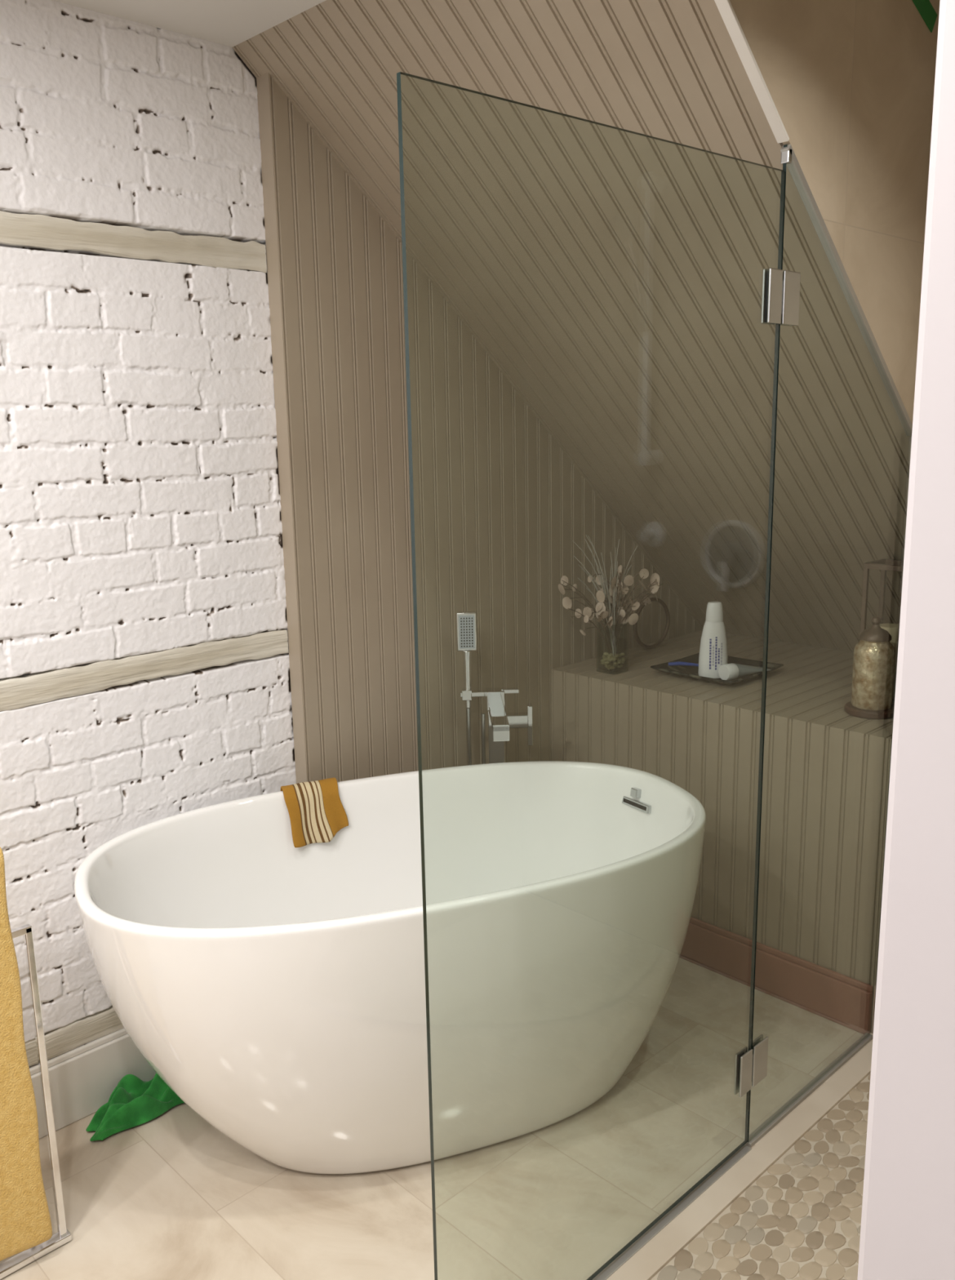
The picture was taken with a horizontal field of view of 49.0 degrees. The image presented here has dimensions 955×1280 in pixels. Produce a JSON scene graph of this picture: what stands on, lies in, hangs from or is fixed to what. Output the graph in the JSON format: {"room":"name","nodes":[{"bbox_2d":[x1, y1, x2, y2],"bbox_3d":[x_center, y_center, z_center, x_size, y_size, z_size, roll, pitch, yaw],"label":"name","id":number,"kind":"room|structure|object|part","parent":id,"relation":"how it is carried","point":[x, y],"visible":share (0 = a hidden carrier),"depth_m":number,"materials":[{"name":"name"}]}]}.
{"room":"bathroom","nodes":[
{"label":"bathroom","id":0,"kind":"room"},
{"bbox_2d":[0,0,296,1068],"bbox_3d":[-1.406,0.039,1.661,2.625,2.300,0.041,-12,16,-43],"label":"wall","id":1,"kind":"structure","parent":0,"point":[140,498],"depth_m":2.22,"materials":[{"name":"white brick"}]},
{"bbox_2d":[25,1005,124,1066],"bbox_3d":[-1.391,0.978,1.844,2.605,0.069,0.023,-12,16,-43],"label":"trim","id":2,"kind":"structure","parent":1,"relation":"attached to","point":[60,1041],"depth_m":2.31,"materials":[{"name":"beige wood"}]},
{"bbox_2d":[29,1027,155,1138],"bbox_3d":[-1.376,1.089,1.855,2.607,0.163,0.018,-12,16,-43],"label":"baseboard","id":3,"kind":"structure","parent":1,"relation":"attached to","point":[83,1079],"depth_m":2.33,"materials":[{"name":"white wood"}]},
{"bbox_2d":[0,210,266,272],"bbox_3d":[-1.422,-0.672,1.501,2.605,0.074,0.023,-12,16,-43],"label":"wooden beam","id":4,"kind":"structure","parent":1,"relation":"attached to","point":[37,231],"depth_m":2.15,"materials":[{"name":"beige wood"}]},
{"bbox_2d":[0,628,288,711],"bbox_3d":[-1.405,0.205,1.683,2.605,0.072,0.023,-12,16,-43],"label":"wooden beam","id":5,"kind":"structure","parent":1,"relation":"attached to","point":[15,692],"depth_m":2.29,"materials":[{"name":"beige wood"}]},
{"bbox_2d":[52,0,325,47],"bbox_3d":[0.013,-1.018,0.572,3.510,0.160,3.200,-12,16,-43],"label":"ceiling","id":6,"kind":"structure","parent":0,"point":[229,23],"depth_m":2.07,"materials":[{"name":"paint"}]},
{"bbox_2d":[0,875,883,1279],"bbox_3d":[0.374,1.260,1.373,4.410,0.040,3.220,-12,16,-43],"label":"floor","id":7,"kind":"structure","parent":0,"point":[170,1196],"depth_m":2.09,"materials":[{"name":"tile"}]},
{"bbox_2d":[0,924,71,1279],"bbox_3d":[-1.045,0.801,1.655,0.738,0.791,0.240,-12,16,-43],"label":"towel stand","id":8,"kind":"object","parent":7,"relation":"on","point":[16,1262],"visible":0.97,"depth_m":1.91,"materials":[{"name":"silver metal"}]},
{"bbox_2d":[0,847,52,1261],"bbox_3d":[-1.017,0.767,1.676,0.578,0.761,0.068,-12,16,-43],"label":"bath towel","id":9,"kind":"object","parent":8,"relation":"hanging from","point":[25,1222],"visible":1,"depth_m":1.85,"materials":[{"name":"yellow fabric"}]},
{"bbox_3d":[-1.043,0.796,1.656,0.719,0.782,0.018,-12,16,-43],"label":"frame","id":10,"kind":"part","parent":8,"relation":"part of","materials":[{"name":"silver metal"}]},
{"bbox_2d":[85,1072,184,1141],"bbox_3d":[-0.675,0.994,2.379,0.428,0.101,0.176,-12,16,-43],"label":"cleaning cloth","id":11,"kind":"object","parent":7,"relation":"on","point":[134,1102],"visible":0.44,"depth_m":2.31,"materials":[{"name":"green fabric"}]},
{"bbox_2d":[74,760,706,1173],"bbox_3d":[-0.141,0.723,2.320,1.353,0.644,0.747,-6,13,-21],"label":"bathtub","id":12,"kind":"object","parent":7,"relation":"on","point":[277,988],"visible":1,"depth_m":2.08,"materials":[{"name":"white ceramic"}]},
{"bbox_2d":[280,777,348,847],"bbox_3d":[-0.392,0.416,2.533,0.152,0.142,0.074,-6,13,-24],"label":"hand towel","id":13,"kind":"object","parent":12,"relation":"on","point":[316,810],"visible":0.98,"depth_m":2.52,"materials":[{"name":"orange fabric"}]},
{"bbox_3d":[0.391,0.377,2.586,0.020,0.024,0.022,-9,14,-34],"label":"drain knob","id":14,"kind":"part","parent":12,"relation":"part of","materials":[{"name":"silver metal"}]},
{"bbox_3d":[0.393,0.406,2.591,0.014,0.021,0.096,-9,14,-34],"label":"overflow plate","id":15,"kind":"part","parent":12,"relation":"part of","materials":[{"name":"silver metal"}]},
{"bbox_2d":[456,611,533,764],"bbox_3d":[0.032,0.428,2.829,0.194,1.009,0.266,3,12,19],"label":"faucet","id":16,"kind":"object","parent":7,"relation":"on","point":[500,722],"visible":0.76,"depth_m":2.83,"materials":[{"name":"silver metal"}]},
{"bbox_3d":[0.054,0.193,2.757,0.048,0.078,0.244,-2,12,-2],"label":"spout","id":17,"kind":"part","parent":16,"relation":"part of","materials":[{"name":"silver metal"}]},
{"bbox_3d":[0.109,0.230,2.862,0.080,0.112,0.042,-2,12,-2],"label":"lever handle","id":18,"kind":"part","parent":16,"relation":"part of","materials":[{"name":"silver metal"}]},
{"bbox_2d":[551,630,893,1034],"bbox_3d":[0.890,0.469,3.164,0.808,0.760,1.063,-12,16,-43],"label":"ledge","id":19,"kind":"object","parent":7,"relation":"on","point":[826,768],"visible":0.7,"depth_m":2.76,"materials":[{"name":"beige paint"}]},
{"bbox_2d":[558,535,662,670],"bbox_3d":[0.391,-0.105,3.087,0.325,0.413,0.146,-3,12,-10],"label":"flower vase","id":20,"kind":"object","parent":19,"relation":"on","point":[611,660],"visible":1,"depth_m":3.09,"materials":[{"name":"clear glass"}]},
{"bbox_2d":[632,597,670,648],"bbox_3d":[0.569,-0.054,3.422,0.171,0.171,0.013,-10,15,-37],"label":"ring","id":21,"kind":"object","parent":19,"relation":"on","point":[652,599],"visible":0.86,"depth_m":3.43,"materials":[{"name":"brown metal"}]},
{"bbox_2d":[649,653,783,684],"bbox_3d":[0.705,0.086,3.086,0.279,0.026,0.279,-12,16,-43],"label":"tray","id":22,"kind":"object","parent":19,"relation":"on","point":[691,672],"visible":0.52,"depth_m":3.10,"materials":[{"name":"black metal"}]},
{"bbox_2d":[668,661,698,666],"bbox_3d":[0.622,0.073,3.099,0.115,0.018,0.038,0,12,3],"label":"razor","id":23,"kind":"object","parent":22,"relation":"on","point":[677,663],"visible":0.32,"depth_m":3.10,"materials":[{"name":"blue plastic"}]},
{"bbox_2d":[697,601,728,678],"bbox_3d":[0.675,0.000,2.994,0.084,0.220,0.052,-1,12,1],"label":"shampoo bottle","id":24,"kind":"object","parent":22,"relation":"on","point":[713,655],"visible":0.95,"depth_m":2.98,"materials":[{"name":"white plastic"}]},
{"bbox_2d":[718,662,770,679],"bbox_3d":[0.762,0.083,2.989,0.157,0.046,0.054,-8,13,-29],"label":"tube","id":25,"kind":"object","parent":22,"relation":"on","point":[731,671],"visible":0.92,"depth_m":2.96,"materials":[{"name":"white plastic"}]},
{"bbox_2d":[844,701,893,719],"bbox_3d":[0.997,0.176,2.654,0.128,0.018,0.128,-12,16,-43],"label":"coaster","id":26,"kind":"object","parent":19,"relation":"on","point":[849,708],"visible":0.52,"depth_m":2.60,"materials":[{"name":"brown wood"}]},
{"bbox_2d":[850,616,895,710],"bbox_3d":[0.995,0.054,2.629,0.098,0.230,0.098,-12,16,-43],"label":"candle jar","id":27,"kind":"object","parent":26,"relation":"on","point":[874,655],"visible":1,"depth_m":2.60,"materials":[{"name":"gold metal"}]},
{"bbox_3d":[0.993,-0.031,2.611,0.076,0.057,0.076,-12,16,-43],"label":"lid","id":28,"kind":"part","parent":27,"relation":"part of","materials":[{"name":"brown metal"}]},
{"bbox_2d":[859,558,903,704],"bbox_3d":[1.075,-0.019,2.730,0.112,0.367,0.112,-12,16,-43],"label":"lantern","id":29,"kind":"object","parent":19,"relation":"on","point":[884,565],"visible":0.38,"depth_m":2.71,"materials":[{"name":"brown metal"}]},
{"bbox_2d":[743,144,912,1147],"bbox_3d":[0.753,0.061,2.196,0.578,1.958,0.018,-12,16,-43],"label":"glass wall","id":30,"kind":"structure","parent":7,"relation":"on","point":[788,157],"depth_m":2.07,"materials":[{"name":"glass"}]},
{"bbox_2d":[396,71,800,1279],"bbox_3d":[0.257,0.183,1.730,0.924,1.901,0.017,-12,16,-43],"label":"shower door","id":31,"kind":"structure","parent":30,"relation":"attached to","point":[780,295],"depth_m":1.83,"materials":[{"name":"clear glass"}]},
{"bbox_3d":[0.753,0.056,2.196,0.572,1.948,0.007,-12,16,-43],"label":"glass pane","id":32,"kind":"part","parent":30,"relation":"part of","materials":[{"name":"clear glass"}]},
{"bbox_2d":[256,72,702,783],"bbox_3d":[0.166,-0.265,3.099,1.713,2.250,0.048,-12,16,-43],"label":"wall","id":33,"kind":"structure","parent":0,"point":[500,507],"depth_m":2.69,"materials":[{"name":"beige paint"}]},
{"bbox_2d":[232,0,911,652],"bbox_3d":[0.517,-0.580,2.630,1.793,1.560,1.113,-12,16,-43],"label":"ceiling","id":34,"kind":"structure","parent":0,"point":[613,277],"depth_m":2.29,"materials":[{"name":"beige paint"}]},
{"bbox_2d":[729,0,940,1034],"bbox_3d":[0.907,-0.216,2.283,1.770,2.460,0.042,-12,16,-43],"label":"wall","id":35,"kind":"structure","parent":0,"point":[850,84],"depth_m":1.99,"materials":[{"name":"paint"}]},
{"bbox_2d":[591,1144,751,1279],"bbox_3d":[0.167,1.149,1.818,1.112,0.006,0.020,-12,16,-43],"label":"trim","id":36,"kind":"structure","parent":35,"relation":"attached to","point":[707,1183],"depth_m":2.01,"materials":[{"name":"metal"}]},
{"bbox_2d":[606,1040,872,1279],"bbox_3d":[0.392,1.111,1.982,1.710,0.005,0.052,-12,16,-43],"label":"shower curb","id":37,"kind":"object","parent":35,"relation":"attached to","point":[668,1242],"depth_m":2.11,"materials":[{"name":"stone"}]},
{"bbox_2d":[714,0,789,143],"bbox_3d":[0.385,-0.991,1.636,0.388,0.339,0.021,-12,16,-43],"label":"trim","id":38,"kind":"structure","parent":35,"relation":"attached to","point":[725,7],"depth_m":1.71,"materials":[{"name":"white wood"}]},
{"bbox_2d":[680,916,872,1034],"bbox_3d":[0.598,0.842,2.949,0.017,0.130,1.058,-12,16,-43],"label":"baseboard","id":39,"kind":"structure","parent":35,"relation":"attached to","point":[842,999],"depth_m":2.73,"materials":[{"name":"brown wood"}]},
{"bbox_2d":[911,0,937,32],"bbox_3d":[0.862,-1.254,2.044,0.170,0.096,0.002,-12,16,-43],"label":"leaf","id":40,"kind":"object","parent":35,"relation":"attached to","point":[925,7],"visible":1,"depth_m":2.07,"materials":[{"name":"green plant"}]},
{"bbox_2d":[857,0,954,1279],"bbox_3d":[0.751,0.296,0.225,0.108,2.300,1.333,-12,16,-43],"label":"wall","id":41,"kind":"structure","parent":0,"point":[908,1227],"depth_m":0.62,"materials":[{"name":"white paint"}]}
]}

